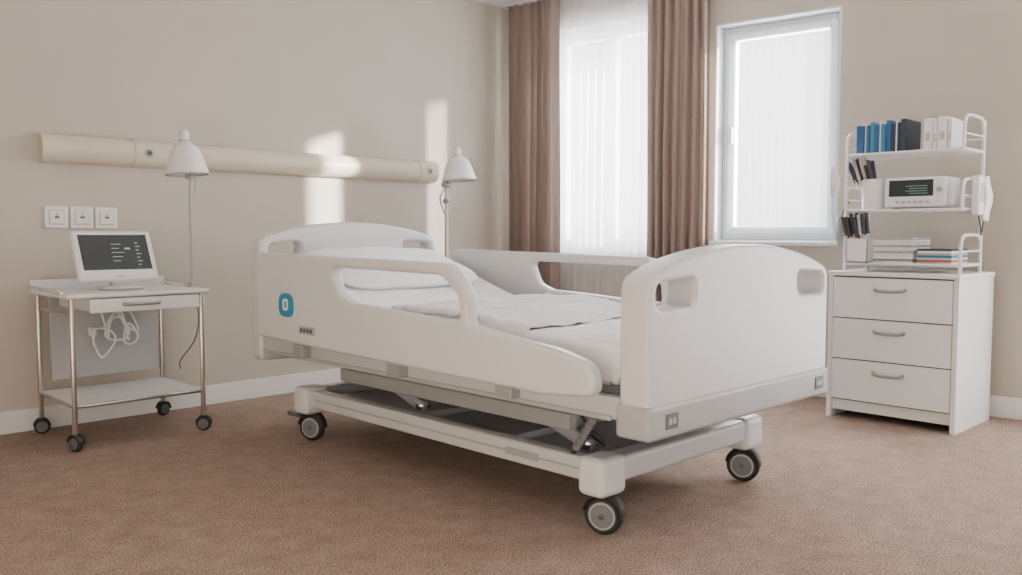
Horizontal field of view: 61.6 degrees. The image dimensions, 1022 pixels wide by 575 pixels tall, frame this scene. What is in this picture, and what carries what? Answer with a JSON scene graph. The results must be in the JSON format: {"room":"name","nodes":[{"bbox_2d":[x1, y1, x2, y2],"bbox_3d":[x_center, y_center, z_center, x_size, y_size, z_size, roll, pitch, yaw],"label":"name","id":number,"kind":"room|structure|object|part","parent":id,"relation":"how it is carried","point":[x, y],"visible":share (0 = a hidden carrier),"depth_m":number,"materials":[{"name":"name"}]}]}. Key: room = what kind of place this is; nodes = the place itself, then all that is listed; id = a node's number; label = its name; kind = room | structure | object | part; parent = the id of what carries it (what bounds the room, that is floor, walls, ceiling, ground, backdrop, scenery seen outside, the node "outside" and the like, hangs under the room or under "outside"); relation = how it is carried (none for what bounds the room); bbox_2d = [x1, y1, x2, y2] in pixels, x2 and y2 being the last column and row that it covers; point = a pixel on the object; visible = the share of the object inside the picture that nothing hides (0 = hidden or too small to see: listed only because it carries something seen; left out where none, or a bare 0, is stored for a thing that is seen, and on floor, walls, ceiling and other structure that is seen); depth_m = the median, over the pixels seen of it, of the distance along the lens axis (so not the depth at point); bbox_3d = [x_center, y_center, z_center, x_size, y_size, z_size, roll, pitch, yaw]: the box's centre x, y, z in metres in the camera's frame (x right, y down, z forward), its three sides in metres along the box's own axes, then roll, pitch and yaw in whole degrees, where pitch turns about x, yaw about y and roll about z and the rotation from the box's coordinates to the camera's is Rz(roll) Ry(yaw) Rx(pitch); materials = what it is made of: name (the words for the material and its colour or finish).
{"room":"care facility","nodes":[
{"label":"care facility","id":0,"kind":"room"},
{"bbox_2d":[0,0,507,411],"bbox_3d":[-2.228,-0.728,5.334,6.730,2.980,0.250,-4,5,-44],"label":"wall","id":1,"kind":"structure","parent":0,"point":[422,80],"depth_m":5.55,"materials":[{"name":"paint"}]},
{"bbox_2d":[44,206,68,227],"bbox_3d":[-2.562,-0.396,4.838,0.124,0.124,0.020,-4,5,-44],"label":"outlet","id":2,"kind":"object","parent":1,"relation":"attached to","point":[54,216],"visible":1,"depth_m":4.83,"materials":[{"name":"white plastic"}]},
{"bbox_2d":[70,207,93,227],"bbox_3d":[-2.466,-0.402,4.932,0.124,0.124,0.020,-4,5,-44],"label":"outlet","id":3,"kind":"object","parent":1,"relation":"attached to","point":[80,217],"visible":1,"depth_m":4.92,"materials":[{"name":"white plastic"}]},
{"bbox_2d":[95,207,117,227],"bbox_3d":[-2.369,-0.408,5.026,0.124,0.124,0.020,-4,5,-44],"label":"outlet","id":4,"kind":"object","parent":1,"relation":"attached to","point":[105,217],"visible":1,"depth_m":5.02,"materials":[{"name":"white plastic"}]},
{"bbox_2d":[0,368,342,434],"bbox_3d":[-2.195,0.706,5.269,6.060,0.125,0.018,-4,5,-44],"label":"baseboard","id":5,"kind":"structure","parent":1,"relation":"attached to","point":[21,420],"depth_m":5.36,"materials":[{"name":"white wood"}]},
{"bbox_2d":[38,133,438,182],"bbox_3d":[-1.589,-0.837,5.708,2.805,0.170,0.102,-4,5,-44],"label":"wall rail","id":6,"kind":"object","parent":1,"relation":"attached to","point":[52,148],"depth_m":5.51,"materials":[{"name":"beige plastic"}]},
{"bbox_2d":[145,149,153,157],"bbox_3d":[-2.153,-0.799,5.102,0.052,0.052,0.019,-4,5,-44],"label":"outlet","id":7,"kind":"object","parent":6,"relation":"attached to","point":[149,153],"depth_m":5.10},
{"bbox_2d":[473,0,522,8],"bbox_3d":[1.664,-2.090,2.461,8.400,0.100,9.770,-4,5,-44],"label":"ceiling","id":8,"kind":"structure","parent":0,"point":[498,3],"depth_m":6.97,"materials":[{"name":"paint"}]},
{"bbox_2d":[502,0,541,8],"bbox_3d":[0.727,-2.286,6.532,1.930,0.022,0.115,3,5,37],"label":"track","id":9,"kind":"object","parent":8,"relation":"attached to","point":[520,3],"visible":0.55,"depth_m":6.98,"materials":[{"name":"plastic"}]},
{"bbox_2d":[509,0,559,289],"bbox_3d":[0.185,-0.826,6.981,0.497,2.943,0.093,3,5,37],"label":"curtain","id":10,"kind":"object","parent":9,"relation":"hanging from","point":[534,27],"visible":0.64,"depth_m":6.96,"materials":[{"name":"fabric"}]},
{"bbox_2d":[560,0,647,297],"bbox_3d":[0.735,-0.810,6.669,1.022,2.935,0.038,3,5,37],"label":"sheer curtain","id":11,"kind":"object","parent":9,"relation":"hanging from","point":[603,43],"visible":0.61,"depth_m":6.66,"materials":[{"name":"white fabric"}]},
{"bbox_2d":[647,0,710,301],"bbox_3d":[1.193,-0.777,6.208,0.510,2.943,0.101,3,5,37],"label":"curtain","id":12,"kind":"object","parent":9,"relation":"hanging from","point":[678,31],"visible":0.69,"depth_m":6.18,"materials":[{"name":"fabric"}]},
{"bbox_2d":[0,392,1021,574],"bbox_3d":[1.664,0.984,2.656,8.400,0.100,9.770,-4,5,-44],"label":"floor","id":13,"kind":"structure","parent":0,"point":[847,492],"depth_m":3.46,"materials":[{"name":"carpet"}]},
{"bbox_2d":[28,129,212,451],"bbox_3d":[-2.109,-0.041,4.730,0.847,1.684,0.647,-4,5,-44],"label":"cart","id":14,"kind":"object","parent":13,"relation":"on","point":[94,332],"visible":1,"depth_m":4.76,"materials":[{"name":"metal"}]},
{"bbox_3d":[-2.582,0.374,4.699,0.027,0.690,0.027,-4,5,-44],"label":"leg","id":15,"kind":"part","parent":14,"relation":"part of","materials":[{"name":"metal"}]},
{"bbox_2d":[33,418,50,425],"bbox_3d":[-2.581,0.740,4.722,0.086,0.048,0.040,-2,4,-35],"label":"hood","id":16,"kind":"object","parent":14,"relation":"attached to","point":[39,421],"depth_m":4.71,"materials":[{"name":"plastic"}]},
{"bbox_3d":[-2.197,0.399,4.307,0.027,0.690,0.027,-4,5,-44],"label":"leg","id":17,"kind":"part","parent":14,"relation":"part of","materials":[{"name":"metal"}]},
{"bbox_2d":[66,433,84,444],"bbox_3d":[-2.197,0.764,4.330,0.086,0.048,0.040,2,4,23],"label":"hood","id":18,"kind":"object","parent":14,"relation":"attached to","point":[75,439],"depth_m":4.31,"materials":[{"name":"plastic"}]},
{"bbox_3d":[-2.321,0.275,4.920,0.590,0.450,0.018,-4,5,-44],"label":"panel","id":19,"kind":"part","parent":14,"relation":"part of","materials":[{"name":"white plastic"}]},
{"bbox_2d":[69,231,158,289],"bbox_3d":[-2.140,-0.148,4.665,0.420,0.316,0.242,-4,5,-44],"label":"monitor","id":20,"kind":"object","parent":14,"relation":"on","point":[118,258],"visible":1,"depth_m":4.66,"materials":[{"name":"white plastic"}]},
{"bbox_2d":[29,284,208,299],"bbox_3d":[-2.148,0.019,4.713,0.740,0.023,0.615,-4,5,-44],"label":"tray","id":21,"kind":"object","parent":14,"relation":"on","point":[63,291],"depth_m":4.58,"materials":[{"name":"white plastic"}]},
{"bbox_2d":[42,377,199,404],"bbox_3d":[-2.150,0.576,4.750,0.680,0.020,0.560,-4,5,-44],"label":"shelf","id":22,"kind":"object","parent":14,"relation":"attached to","point":[159,387],"depth_m":4.70,"materials":[{"name":"white plastic"}]},
{"bbox_3d":[-2.107,0.068,4.716,0.550,0.068,0.512,-4,5,-44],"label":"drawer","id":23,"kind":"part","parent":14,"relation":"part of","materials":[{"name":"white plastic"}]},
{"bbox_3d":[-1.927,0.083,4.490,0.202,0.018,0.038,-4,5,-44],"label":"drawer pull","id":24,"kind":"part","parent":14,"relation":"part of","materials":[{"name":"metal"}]},
{"bbox_3d":[-1.921,0.084,4.528,0.570,0.071,0.018,-4,5,-44],"label":"drawer","id":25,"kind":"part","parent":14,"relation":"part of","materials":[{"name":"white plastic"}]},
{"bbox_3d":[-2.103,0.344,5.167,0.027,0.690,0.027,-4,5,-44],"label":"leg","id":26,"kind":"part","parent":14,"relation":"part of","materials":[{"name":"metal"}]},
{"bbox_2d":[155,401,171,408],"bbox_3d":[-2.103,0.710,5.190,0.040,0.048,0.086,2,4,27],"label":"hood","id":27,"kind":"object","parent":14,"relation":"attached to","point":[161,404],"depth_m":5.17,"materials":[{"name":"plastic"}]},
{"bbox_2d":[166,129,208,368],"bbox_3d":[-1.860,-0.200,4.901,0.231,1.387,0.336,-4,5,-44],"label":"lamp","id":28,"kind":"object","parent":14,"relation":"attached to","point":[185,160],"depth_m":4.80,"materials":[{"name":"white plastic"}]},
{"bbox_3d":[-1.718,0.369,4.775,0.027,0.690,0.027,-4,5,-44],"label":"leg","id":29,"kind":"part","parent":14,"relation":"part of","materials":[{"name":"metal"}]},
{"bbox_2d":[195,414,212,423],"bbox_3d":[-1.718,0.735,4.798,0.086,0.048,0.040,0,4,-6],"label":"hood","id":30,"kind":"object","parent":14,"relation":"attached to","point":[203,418],"depth_m":4.78,"materials":[{"name":"plastic"}]},
{"bbox_2d":[439,147,476,256],"bbox_3d":[-0.439,-0.183,6.470,0.372,1.749,0.263,-1,4,-21],"label":"floor lamp","id":31,"kind":"object","parent":13,"relation":"on","point":[458,168],"visible":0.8,"depth_m":6.38,"materials":[{"name":"white plastic"}]},
{"bbox_3d":[-0.501,-0.647,6.408,0.083,0.247,0.022,-3,5,-37],"label":"elbow arm","id":32,"kind":"part","parent":31,"relation":"part of"},
{"bbox_3d":[-0.388,-0.926,6.443,0.257,0.262,0.257,-4,5,-44],"label":"lamp shade","id":33,"kind":"part","parent":31,"relation":"part of","materials":[{"name":"white plastic"}]},
{"bbox_2d":[252,222,827,534],"bbox_3d":[-0.047,0.252,4.210,1.407,1.165,2.713,-4,5,-44],"label":"hospital bed","id":34,"kind":"object","parent":13,"relation":"on","point":[471,350],"visible":1,"depth_m":3.50,"materials":[{"name":"plastic"}]},
{"bbox_2d":[298,413,326,428],"bbox_3d":[-1.055,0.700,4.562,0.150,0.084,0.053,1,4,20],"label":"hood","id":35,"kind":"object","parent":34,"relation":"attached to","point":[306,420],"depth_m":4.54,"materials":[{"name":"plastic"}]},
{"bbox_3d":[-0.958,-0.007,5.133,1.240,0.765,0.100,-4,5,-44],"label":"headboard","id":36,"kind":"part","parent":34,"relation":"part of","materials":[{"name":"plastic"}]},
{"bbox_2d":[305,246,477,289],"bbox_3d":[-0.657,-0.117,4.818,0.940,0.222,0.555,-4,5,-44],"label":"pillow","id":37,"kind":"object","parent":34,"relation":"on","point":[353,279],"depth_m":4.66,"materials":[{"name":"fabric"}]},
{"bbox_3d":[-0.637,0.456,4.347,0.035,0.268,0.663,-4,5,-44],"label":"lift arm","id":38,"kind":"part","parent":34,"relation":"part of","materials":[{"name":"paint"}]},
{"bbox_3d":[-0.512,0.104,3.727,0.062,0.477,2.317,-4,5,-44],"label":"rail","id":39,"kind":"part","parent":34,"relation":"part of","materials":[{"name":"plastic"}]},
{"bbox_3d":[-0.469,0.363,3.840,0.060,0.080,2.500,-4,5,-44],"label":"frame","id":40,"kind":"part","parent":34,"relation":"part of","materials":[{"name":"white plastic"}]},
{"bbox_3d":[-0.036,0.068,4.194,1.090,0.414,2.335,-4,5,-44],"label":"mattress","id":41,"kind":"part","parent":34,"relation":"part of","materials":[{"name":"fabric"}]},
{"bbox_2d":[387,294,620,337],"bbox_3d":[0.096,0.153,4.072,1.126,0.158,1.014,-4,5,-44],"label":"blanket","id":42,"kind":"object","parent":34,"relation":"on","point":[521,315],"depth_m":3.78,"materials":[{"name":"fabric"}]},
{"bbox_3d":[0.442,0.045,4.660,0.062,0.477,2.317,-4,5,-44],"label":"rail","id":43,"kind":"part","parent":34,"relation":"part of","materials":[{"name":"plastic"}]},
{"bbox_3d":[0.097,0.504,3.598,0.035,0.268,0.663,-4,5,-44],"label":"lift arm","id":44,"kind":"part","parent":34,"relation":"part of","materials":[{"name":"paint"}]},
{"bbox_2d":[582,494,625,519],"bbox_3d":[0.340,0.790,3.139,0.150,0.084,0.053,2,4,25],"label":"hood","id":45,"kind":"object","parent":34,"relation":"attached to","point":[609,506],"depth_m":3.11,"materials":[{"name":"plastic"}]},
{"bbox_3d":[0.867,0.113,3.305,1.285,0.558,0.125,-4,5,-44],"label":"footboard","id":46,"kind":"part","parent":34,"relation":"part of","materials":[{"name":"plastic"}]},
{"bbox_2d":[725,448,761,467],"bbox_3d":[1.034,0.747,3.816,0.150,0.084,0.053,2,4,28],"label":"hood","id":47,"kind":"object","parent":34,"relation":"attached to","point":[737,457],"depth_m":3.79,"materials":[{"name":"plastic"}]},
{"bbox_2d":[826,268,994,434],"bbox_3d":[2.352,0.342,5.092,0.619,0.875,0.742,-4,5,-44],"label":"dresser","id":48,"kind":"object","parent":13,"relation":"on","point":[911,344],"visible":1,"depth_m":4.87,"materials":[{"name":"white paint"}]},
{"bbox_3d":[2.145,0.505,4.899,0.039,0.029,0.186,-4,5,-44],"label":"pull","id":49,"kind":"part","parent":48,"relation":"part of","materials":[{"name":"metal"}]},
{"bbox_3d":[2.145,0.262,4.884,0.039,0.029,0.186,-4,5,-44],"label":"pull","id":50,"kind":"part","parent":48,"relation":"part of","materials":[{"name":"metal"}]},
{"bbox_3d":[2.145,0.019,4.868,0.039,0.029,0.186,-4,5,-44],"label":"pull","id":51,"kind":"part","parent":48,"relation":"part of","materials":[{"name":"metal"}]},
{"bbox_3d":[2.163,0.554,4.921,0.022,0.236,0.668,-4,5,-44],"label":"drawer","id":52,"kind":"part","parent":48,"relation":"part of","materials":[{"name":"white paint"}]},
{"bbox_3d":[2.163,0.311,4.905,0.022,0.236,0.668,-4,5,-44],"label":"drawer","id":53,"kind":"part","parent":48,"relation":"part of","materials":[{"name":"white paint"}]},
{"bbox_3d":[2.163,0.069,4.890,0.022,0.236,0.668,-4,5,-44],"label":"drawer","id":54,"kind":"part","parent":48,"relation":"part of","materials":[{"name":"white paint"}]},
{"bbox_2d":[829,113,992,273],"bbox_3d":[2.322,-0.535,5.011,0.417,0.885,0.802,-4,5,-44],"label":"storage rack","id":55,"kind":"object","parent":48,"relation":"on","point":[851,231],"visible":0.95,"depth_m":5.00,"materials":[{"name":"white plastic"}]},
{"bbox_3d":[2.013,-0.489,5.156,0.018,0.675,0.017,-4,5,-44],"label":"post","id":56,"kind":"part","parent":55,"relation":"part of","materials":[{"name":"white plastic"}]},
{"bbox_3d":[2.242,-0.518,5.378,0.020,0.805,0.019,-4,5,-44],"label":"post","id":57,"kind":"part","parent":55,"relation":"part of","materials":[{"name":"white plastic"}]},
{"bbox_2d":[862,179,885,208],"bbox_3d":[2.168,-0.552,5.122,0.136,0.185,0.136,-4,5,-44],"label":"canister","id":58,"kind":"object","parent":55,"relation":"on","point":[873,190],"depth_m":5.06,"materials":[{"name":"white plastic"}]},
{"bbox_2d":[856,119,920,153],"bbox_3d":[2.243,-0.885,5.103,0.230,0.191,0.291,-4,5,-44],"label":"binders","id":59,"kind":"object","parent":55,"relation":"on","point":[905,134],"visible":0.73,"depth_m":5.01,"materials":[{"name":"plastic"}]},
{"bbox_2d":[846,263,973,267],"bbox_3d":[2.355,-0.138,5.058,0.320,0.014,0.650,-4,5,-44],"label":"shelf","id":60,"kind":"object","parent":55,"relation":"on","point":[956,265],"depth_m":4.86,"materials":[{"name":"white plastic"}]},
{"bbox_2d":[854,211,970,213],"bbox_3d":[2.355,-0.447,5.038,0.320,0.014,0.650,-4,5,-44],"label":"shelf","id":61,"kind":"object","parent":55,"relation":"on","point":[856,212],"depth_m":5.02,"materials":[{"name":"white plastic"}]},
{"bbox_2d":[849,150,982,160],"bbox_3d":[2.355,-0.776,5.017,0.320,0.014,0.650,-4,5,-44],"label":"shelf","id":62,"kind":"object","parent":55,"relation":"on","point":[907,154],"depth_m":4.97,"materials":[{"name":"white plastic"}]},
{"bbox_2d":[885,176,960,208],"bbox_3d":[2.381,-0.543,4.973,0.265,0.185,0.340,-4,5,-44],"label":"patient monitor","id":63,"kind":"object","parent":55,"relation":"on","point":[928,191],"visible":0.98,"depth_m":4.88,"materials":[{"name":"white plastic"}]},
{"bbox_2d":[916,262,966,263],"bbox_3d":[2.470,-0.141,4.916,0.258,0.010,0.188,-4,5,-44],"label":"book","id":64,"kind":"object","parent":55,"relation":"on","point":[916,262],"depth_m":4.83,"materials":[{"name":"paper"}]},
{"bbox_2d":[917,253,966,255],"bbox_3d":[2.469,-0.191,4.909,0.258,0.010,0.184,-4,5,-44],"label":"book","id":65,"kind":"object","parent":55,"relation":"on","point":[918,254],"depth_m":4.84,"materials":[{"name":"white paper"}]},
{"bbox_2d":[916,257,967,259],"bbox_3d":[2.471,-0.166,4.919,0.258,0.010,0.192,-4,5,-44],"label":"book","id":66,"kind":"object","parent":55,"relation":"on","point":[917,258],"depth_m":4.83,"materials":[{"name":"paper"}]},
{"bbox_2d":[917,248,967,250],"bbox_3d":[2.468,-0.216,4.908,0.258,0.010,0.184,-4,5,-44],"label":"book","id":67,"kind":"object","parent":55,"relation":"on","point":[918,249],"depth_m":4.83,"materials":[{"name":"paper"}]},
{"bbox_2d":[918,251,966,253],"bbox_3d":[2.467,-0.203,4.904,0.258,0.013,0.180,-4,5,-44],"label":"book","id":68,"kind":"object","parent":55,"relation":"on","point":[919,252],"depth_m":4.81,"materials":[{"name":"paper"}]},
{"bbox_2d":[917,255,967,257],"bbox_3d":[2.470,-0.179,4.913,0.258,0.013,0.187,-4,5,-44],"label":"book","id":69,"kind":"object","parent":55,"relation":"on","point":[918,256],"depth_m":4.83,"materials":[{"name":"blue paper"}]},
{"bbox_2d":[918,259,966,262],"bbox_3d":[2.466,-0.153,4.905,0.258,0.013,0.178,-4,5,-44],"label":"book","id":70,"kind":"object","parent":55,"relation":"on","point":[919,260],"depth_m":4.82,"materials":[{"name":"red paper"}]},
{"bbox_2d":[923,116,963,148],"bbox_3d":[2.465,-0.868,4.877,0.232,0.185,0.146,-4,5,-44],"label":"folders","id":71,"kind":"object","parent":55,"relation":"on","point":[944,131],"visible":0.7,"depth_m":4.80,"materials":[{"name":"paper"}]},
{"bbox_3d":[2.652,-0.367,4.836,0.020,0.153,0.184,3,4,36],"label":"handset cord","id":72,"kind":"part","parent":55,"relation":"part of","materials":[{"name":"black plastic"}]},
{"bbox_3d":[2.696,-0.519,4.913,0.020,0.865,0.019,-4,5,-44],"label":"post","id":73,"kind":"part","parent":55,"relation":"part of","materials":[{"name":"white plastic"}]},
{"bbox_2d":[508,0,1021,398],"bbox_3d":[3.784,-0.679,4.560,9.400,2.980,0.260,3,5,37],"label":"wall","id":74,"kind":"structure","parent":0,"point":[916,60],"depth_m":5.25,"materials":[{"name":"paint"}]},
{"bbox_2d":[709,241,837,246],"bbox_3d":[1.826,-0.306,5.981,0.915,0.032,0.155,3,5,37],"label":"sill","id":75,"kind":"structure","parent":74,"relation":"attached to","point":[769,243],"depth_m":5.87,"materials":[{"name":"plastic"}]},
{"bbox_2d":[713,5,841,241],"bbox_3d":[1.887,-1.091,5.995,0.875,1.540,0.260,3,5,37],"label":"lining","id":76,"kind":"object","parent":74,"relation":"attached to","point":[720,29],"visible":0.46,"depth_m":6.15,"materials":[{"name":"plastic"}]},
{"bbox_2d":[722,12,839,239],"bbox_3d":[1.887,-1.091,5.995,0.851,1.516,0.120,3,5,37],"label":"window","id":77,"kind":"structure","parent":74,"relation":"in","point":[725,236],"depth_m":6.05,"materials":[{"name":"plastic"}]},
{"bbox_3d":[1.587,-1.107,6.257,0.055,1.516,0.070,3,5,37],"label":"frame","id":78,"kind":"part","parent":77,"relation":"part of","materials":[{"name":"plastic"}]},
{"bbox_3d":[1.582,-1.092,6.173,0.025,0.120,0.030,3,5,37],"label":"handle","id":79,"kind":"part","parent":77,"relation":"part of","materials":[{"name":"white plastic"}]},
{"bbox_3d":[1.607,-1.105,6.216,0.055,1.434,0.070,3,5,37],"label":"sash","id":80,"kind":"part","parent":77,"relation":"part of","materials":[{"name":"white plastic"}]},
{"bbox_3d":[1.890,-0.403,6.042,0.658,0.055,0.070,3,5,37],"label":"sash","id":81,"kind":"part","parent":77,"relation":"part of","materials":[{"name":"white plastic"}]},
{"bbox_3d":[1.902,-0.363,6.061,0.741,0.055,0.070,3,5,37],"label":"frame","id":82,"kind":"part","parent":77,"relation":"part of","materials":[{"name":"plastic"}]},
{"bbox_3d":[1.890,-1.779,5.955,0.658,0.055,0.070,3,5,37],"label":"sash","id":83,"kind":"part","parent":77,"relation":"part of","materials":[{"name":"white plastic"}]},
{"bbox_3d":[1.902,-1.821,5.969,0.741,0.055,0.070,3,5,37],"label":"frame","id":84,"kind":"part","parent":77,"relation":"part of","materials":[{"name":"plastic"}]},
{"bbox_3d":[2.173,-1.077,5.782,0.055,1.434,0.070,3,5,37],"label":"sash","id":85,"kind":"part","parent":77,"relation":"part of","materials":[{"name":"white plastic"}]},
{"bbox_3d":[2.218,-1.077,5.773,0.055,1.516,0.070,3,5,37],"label":"frame","id":86,"kind":"part","parent":77,"relation":"part of","materials":[{"name":"plastic"}]},
{"bbox_2d":[817,393,1021,419],"bbox_3d":[1.677,0.654,6.091,4.300,0.125,0.018,3,5,37],"label":"baseboard","id":87,"kind":"structure","parent":74,"relation":"attached to","point":[1002,407],"depth_m":5.11,"materials":[{"name":"white wood"}]}
]}

